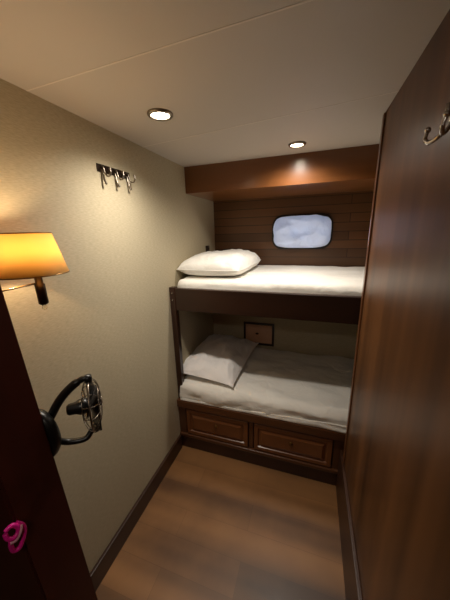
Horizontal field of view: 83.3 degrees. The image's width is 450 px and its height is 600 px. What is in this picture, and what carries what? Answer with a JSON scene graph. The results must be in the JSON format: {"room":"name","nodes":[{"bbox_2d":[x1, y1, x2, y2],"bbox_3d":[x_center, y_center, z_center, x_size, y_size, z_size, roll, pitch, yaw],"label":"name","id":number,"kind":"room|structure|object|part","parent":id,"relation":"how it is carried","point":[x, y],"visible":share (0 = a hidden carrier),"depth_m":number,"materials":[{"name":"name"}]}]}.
{"room":"boat cabin","nodes":[
{"label":"boat cabin","id":0,"kind":"room"},
{"bbox_2d":[0,78,214,572],"bbox_3d":[-0.404,0.163,1.558,0.050,1.950,1.900,3,16,18],"label":"wall","id":1,"kind":"structure","parent":0,"point":[108,318],"depth_m":1.09,"materials":[{"name":"beige paint"}]},
{"bbox_2d":[0,232,69,309],"bbox_3d":[-0.552,-0.060,0.644,0.169,0.212,0.281,9,19,36],"label":"wall lamp","id":2,"kind":"object","parent":1,"relation":"attached to","point":[23,255],"visible":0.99,"depth_m":0.62,"materials":[{"name":"yellow fabric"}]},
{"bbox_3d":[-0.580,-0.021,0.626,0.197,0.015,0.077,-10,17,-30],"label":"swing arm","id":3,"kind":"part","parent":2,"relation":"part of","materials":[{"name":"silver metal"}]},
{"bbox_3d":[-0.520,-0.122,0.674,0.166,0.107,0.166,3,16,18],"label":"lamp shade","id":4,"kind":"part","parent":2,"relation":"part of","materials":[{"name":"yellow fabric"}]},
{"bbox_3d":[-0.515,-0.045,0.704,0.025,0.118,0.025,3,16,18],"label":"lamp stem","id":5,"kind":"part","parent":2,"relation":"part of","materials":[{"name":"brown metal"}]},
{"bbox_2d":[0,285,97,599],"bbox_3d":[-0.864,0.409,0.692,1.148,1.950,0.097,3,16,18],"label":"door","id":6,"kind":"structure","parent":1,"relation":"in","point":[51,564],"depth_m":0.52,"materials":[{"name":"brown wood"}]},
{"bbox_2d":[2,520,26,552],"bbox_3d":[-0.395,0.448,0.480,0.017,0.063,0.034,7,17,28],"label":"strap","id":7,"kind":"object","parent":6,"relation":"hanging from","point":[20,527],"visible":1,"depth_m":0.48,"materials":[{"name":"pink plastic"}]},
{"bbox_2d":[39,374,102,455],"bbox_3d":[-0.359,0.269,0.580,0.167,0.177,0.125,-15,20,-40],"label":"fan","id":8,"kind":"object","parent":1,"relation":"attached to","point":[91,404],"visible":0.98,"depth_m":0.58,"materials":[{"name":"black metal"}]},
{"bbox_3d":[-0.409,0.299,0.571,0.094,0.127,0.026,3,16,18],"label":"mounting plate","id":9,"kind":"part","parent":8,"relation":"part of","materials":[{"name":"black plastic"}]},
{"bbox_3d":[-0.360,0.223,0.584,0.104,0.089,0.023,-10,17,-28],"label":"bracket arm","id":10,"kind":"part","parent":8,"relation":"part of","materials":[{"name":"black plastic"}]},
{"bbox_3d":[-0.346,0.254,0.598,0.048,0.036,0.036,-9,17,-24],"label":"motor","id":11,"kind":"part","parent":8,"relation":"part of","materials":[{"name":"black plastic"}]},
{"bbox_3d":[-0.355,0.330,0.609,0.096,0.033,0.019,-10,17,-27],"label":"bracket arm","id":12,"kind":"part","parent":8,"relation":"part of","materials":[{"name":"black plastic"}]},
{"bbox_3d":[-0.321,0.184,0.593,0.018,0.016,0.018,3,16,18],"label":"pivot knob","id":13,"kind":"part","parent":8,"relation":"part of","materials":[{"name":"black plastic"}]},
{"bbox_3d":[-0.302,0.231,0.575,0.025,0.065,0.057,-8,17,-24],"label":"fan blade","id":14,"kind":"part","parent":8,"relation":"part of","materials":[{"name":"black plastic"}]},
{"bbox_3d":[-0.332,0.228,0.638,0.023,0.062,0.059,-9,17,-24],"label":"fan blade","id":15,"kind":"part","parent":8,"relation":"part of","materials":[{"name":"black plastic"}]},
{"bbox_3d":[-0.310,0.285,0.617,0.070,0.056,0.017,11,20,39],"label":"fan blade","id":16,"kind":"part","parent":8,"relation":"part of","materials":[{"name":"black plastic"}]},
{"bbox_2d":[96,163,135,189],"bbox_3d":[-0.460,-0.533,1.102,0.050,0.078,0.197,3,16,18],"label":"hook rack","id":17,"kind":"object","parent":1,"relation":"attached to","point":[103,169],"visible":1,"depth_m":1.10,"materials":[{"name":"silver metal"}]},
{"bbox_3d":[-0.482,-0.558,1.103,0.004,0.030,0.197,3,16,18],"label":"plate","id":18,"kind":"part","parent":17,"relation":"part of","materials":[{"name":"brown metal"}]},
{"bbox_2d":[90,435,181,591],"bbox_3d":[-0.485,1.165,1.390,0.015,0.108,1.030,3,16,18],"label":"baseboard","id":19,"kind":"structure","parent":1,"relation":"attached to","point":[112,550],"depth_m":1.34,"materials":[{"name":"brown wood"}]},
{"bbox_2d":[96,445,345,599],"bbox_3d":[0.051,1.297,1.147,2.800,0.050,3.140,3,16,18],"label":"floor","id":20,"kind":"structure","parent":0,"point":[215,527],"depth_m":1.30,"materials":[{"name":"laminate"}]},
{"bbox_2d":[177,398,345,485],"bbox_3d":[0.709,0.853,1.861,1.950,0.400,0.753,3,16,18],"label":"base drawers","id":21,"kind":"object","parent":20,"relation":"on","point":[310,452],"visible":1,"depth_m":1.64,"materials":[{"name":"brown wood"}]},
{"bbox_3d":[-0.056,0.873,1.750,0.446,0.199,0.036,3,16,18],"label":"drawer","id":22,"kind":"part","parent":21,"relation":"part of","materials":[{"name":"brown wood"}]},
{"bbox_3d":[0.601,1.027,1.563,1.950,0.024,0.045,3,16,18],"label":"ledge moulding","id":23,"kind":"part","parent":21,"relation":"part of","materials":[{"name":"brown wood"}]},
{"bbox_2d":[169,286,361,397],"bbox_3d":[0.715,0.254,1.769,1.950,0.798,0.851,3,16,18],"label":"bunk","id":24,"kind":"object","parent":21,"relation":"on","point":[344,309],"visible":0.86,"depth_m":1.43,"materials":[{"name":"brown wood"}]},
{"bbox_3d":[-0.317,0.303,1.700,0.038,0.798,0.036,3,16,18],"label":"post","id":25,"kind":"part","parent":24,"relation":"part of","materials":[{"name":"wood"}]},
{"bbox_2d":[177,265,364,295],"bbox_3d":[0.715,-0.125,1.681,1.918,0.118,0.804,3,16,18],"label":"mattress","id":26,"kind":"object","parent":24,"relation":"on","point":[328,280],"visible":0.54,"depth_m":1.53,"materials":[{"name":"white fabric"}]},
{"bbox_2d":[177,249,260,275],"bbox_3d":[-0.012,-0.281,1.856,0.454,0.157,0.654,3,16,18],"label":"pillow","id":27,"kind":"object","parent":26,"relation":"on","point":[232,262],"visible":1,"depth_m":1.60,"materials":[{"name":"white fabric"}]},
{"bbox_2d":[180,347,353,433],"bbox_3d":[0.698,0.595,1.789,1.937,0.133,0.748,3,16,18],"label":"mattress","id":28,"kind":"object","parent":21,"relation":"on","point":[304,389],"visible":0.62,"depth_m":1.68,"materials":[{"name":"white fabric"}]},
{"bbox_2d":[183,334,258,386],"bbox_3d":[-0.043,0.409,2.010,0.468,0.161,0.683,4,16,21],"label":"pillow","id":29,"kind":"object","parent":28,"relation":"on","point":[219,358],"visible":0.91,"depth_m":1.84,"materials":[{"name":"white fabric"}]},
{"bbox_3d":[0.417,0.901,1.593,0.472,0.199,0.036,3,16,18],"label":"drawer","id":30,"kind":"part","parent":21,"relation":"part of","materials":[{"name":"brown wood"}]},
{"bbox_2d":[0,0,449,166],"bbox_3d":[-0.004,-0.634,0.628,2.800,0.050,3.140,3,16,18],"label":"ceiling","id":31,"kind":"structure","parent":0,"point":[315,54],"depth_m":0.67,"materials":[{"name":"white paint"}]},
{"bbox_2d":[147,108,172,121],"bbox_3d":[-0.238,-0.678,0.930,0.094,0.009,0.094,3,16,18],"label":"recessed light","id":32,"kind":"object","parent":31,"relation":"in","point":[157,114],"visible":1,"depth_m":0.92,"materials":[{"name":"white glass"}]},
{"bbox_2d":[26,0,313,91],"bbox_3d":[-0.090,-0.592,0.576,1.075,0.002,0.005,4,16,20],"label":"trim","id":33,"kind":"structure","parent":31,"relation":"attached to","point":[306,1],"depth_m":0.58,"materials":[{"name":"beige"}]},
{"bbox_2d":[144,91,398,146],"bbox_3d":[0.073,-0.723,1.047,1.082,0.002,0.005,6,17,25],"label":"trim","id":34,"kind":"structure","parent":31,"relation":"attached to","point":[396,91],"depth_m":0.97,"materials":[{"name":"beige"}]},
{"bbox_2d":[288,141,305,147],"bbox_3d":[0.369,-0.794,1.296,0.088,0.009,0.088,3,16,18],"label":"recessed light","id":35,"kind":"object","parent":31,"relation":"in","point":[297,144],"visible":1,"depth_m":1.28,"materials":[{"name":"white glass"}]},
{"bbox_2d":[213,313,357,358],"bbox_3d":[0.815,0.421,2.182,2.000,1.060,0.120,3,16,18],"label":"wall","id":36,"kind":"structure","parent":0,"point":[316,338],"depth_m":2.14,"materials":[{"name":"beige paint"}]},
{"bbox_2d":[244,321,273,346],"bbox_3d":[0.300,0.301,2.253,0.271,0.209,0.014,3,16,18],"label":"hatch","id":37,"kind":"object","parent":36,"relation":"attached to","point":[261,333],"visible":0.84,"depth_m":2.25,"materials":[{"name":"brown wood"}]},
{"bbox_3d":[0.301,0.300,2.257,0.235,0.173,0.005,3,16,18],"label":"hatch panel","id":38,"kind":"part","parent":37,"relation":"part of","materials":[{"name":"brown wood"}]},
{"bbox_2d":[213,190,373,266],"bbox_3d":[0.818,-0.544,2.015,2.000,0.890,0.070,3,16,18],"label":"wall","id":39,"kind":"structure","parent":0,"point":[244,224],"depth_m":2.05,"materials":[{"name":"brown wood"}]},
{"bbox_2d":[184,144,378,200],"bbox_3d":[0.738,-0.817,1.642,1.950,0.165,0.524,3,16,18],"label":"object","id":40,"kind":"structure","parent":39,"relation":"attached to","point":[350,169],"depth_m":1.54,"materials":[{"name":"brown wood"}]},
{"bbox_2d":[272,213,332,248],"bbox_3d":[0.628,-0.559,2.075,0.468,0.274,0.090,3,16,18],"label":"window","id":41,"kind":"structure","parent":39,"relation":"in","point":[321,214],"depth_m":2.02,"materials":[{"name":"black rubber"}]},
{"bbox_2d":[273,214,331,247],"bbox_3d":[0.596,-0.535,1.986,0.449,0.254,0.102,3,16,18],"label":"window pane","id":42,"kind":"object","parent":41,"relation":"in","point":[302,231],"visible":1,"depth_m":1.98,"materials":[{"name":"clear"}]},
{"bbox_2d":[344,9,449,599],"bbox_3d":[0.336,0.485,0.284,0.040,1.950,2.057,3,16,18],"label":"wall","id":43,"kind":"structure","parent":0,"point":[397,462],"depth_m":0.62,"materials":[{"name":"brown wood"}]},
{"bbox_2d":[336,450,362,599],"bbox_3d":[0.343,1.279,0.537,0.015,0.285,2.120,3,16,18],"label":"baseboard","id":44,"kind":"structure","parent":43,"relation":"attached to","point":[352,583],"depth_m":1.13,"materials":[{"name":"brown wood"}]},
{"bbox_2d":[343,112,385,462],"bbox_3d":[0.633,0.091,1.185,0.007,1.666,0.026,3,16,18],"label":"trim","id":45,"kind":"structure","parent":43,"relation":"attached to","point":[384,114],"depth_m":1.12,"materials":[{"name":"brown wood"}]},
{"bbox_2d":[423,102,449,144],"bbox_3d":[0.412,-0.336,0.478,0.034,0.060,0.094,3,16,18],"label":"robe hook","id":46,"kind":"object","parent":43,"relation":"attached to","point":[443,129],"visible":1,"depth_m":0.47,"materials":[{"name":"silver metal"}]}
]}

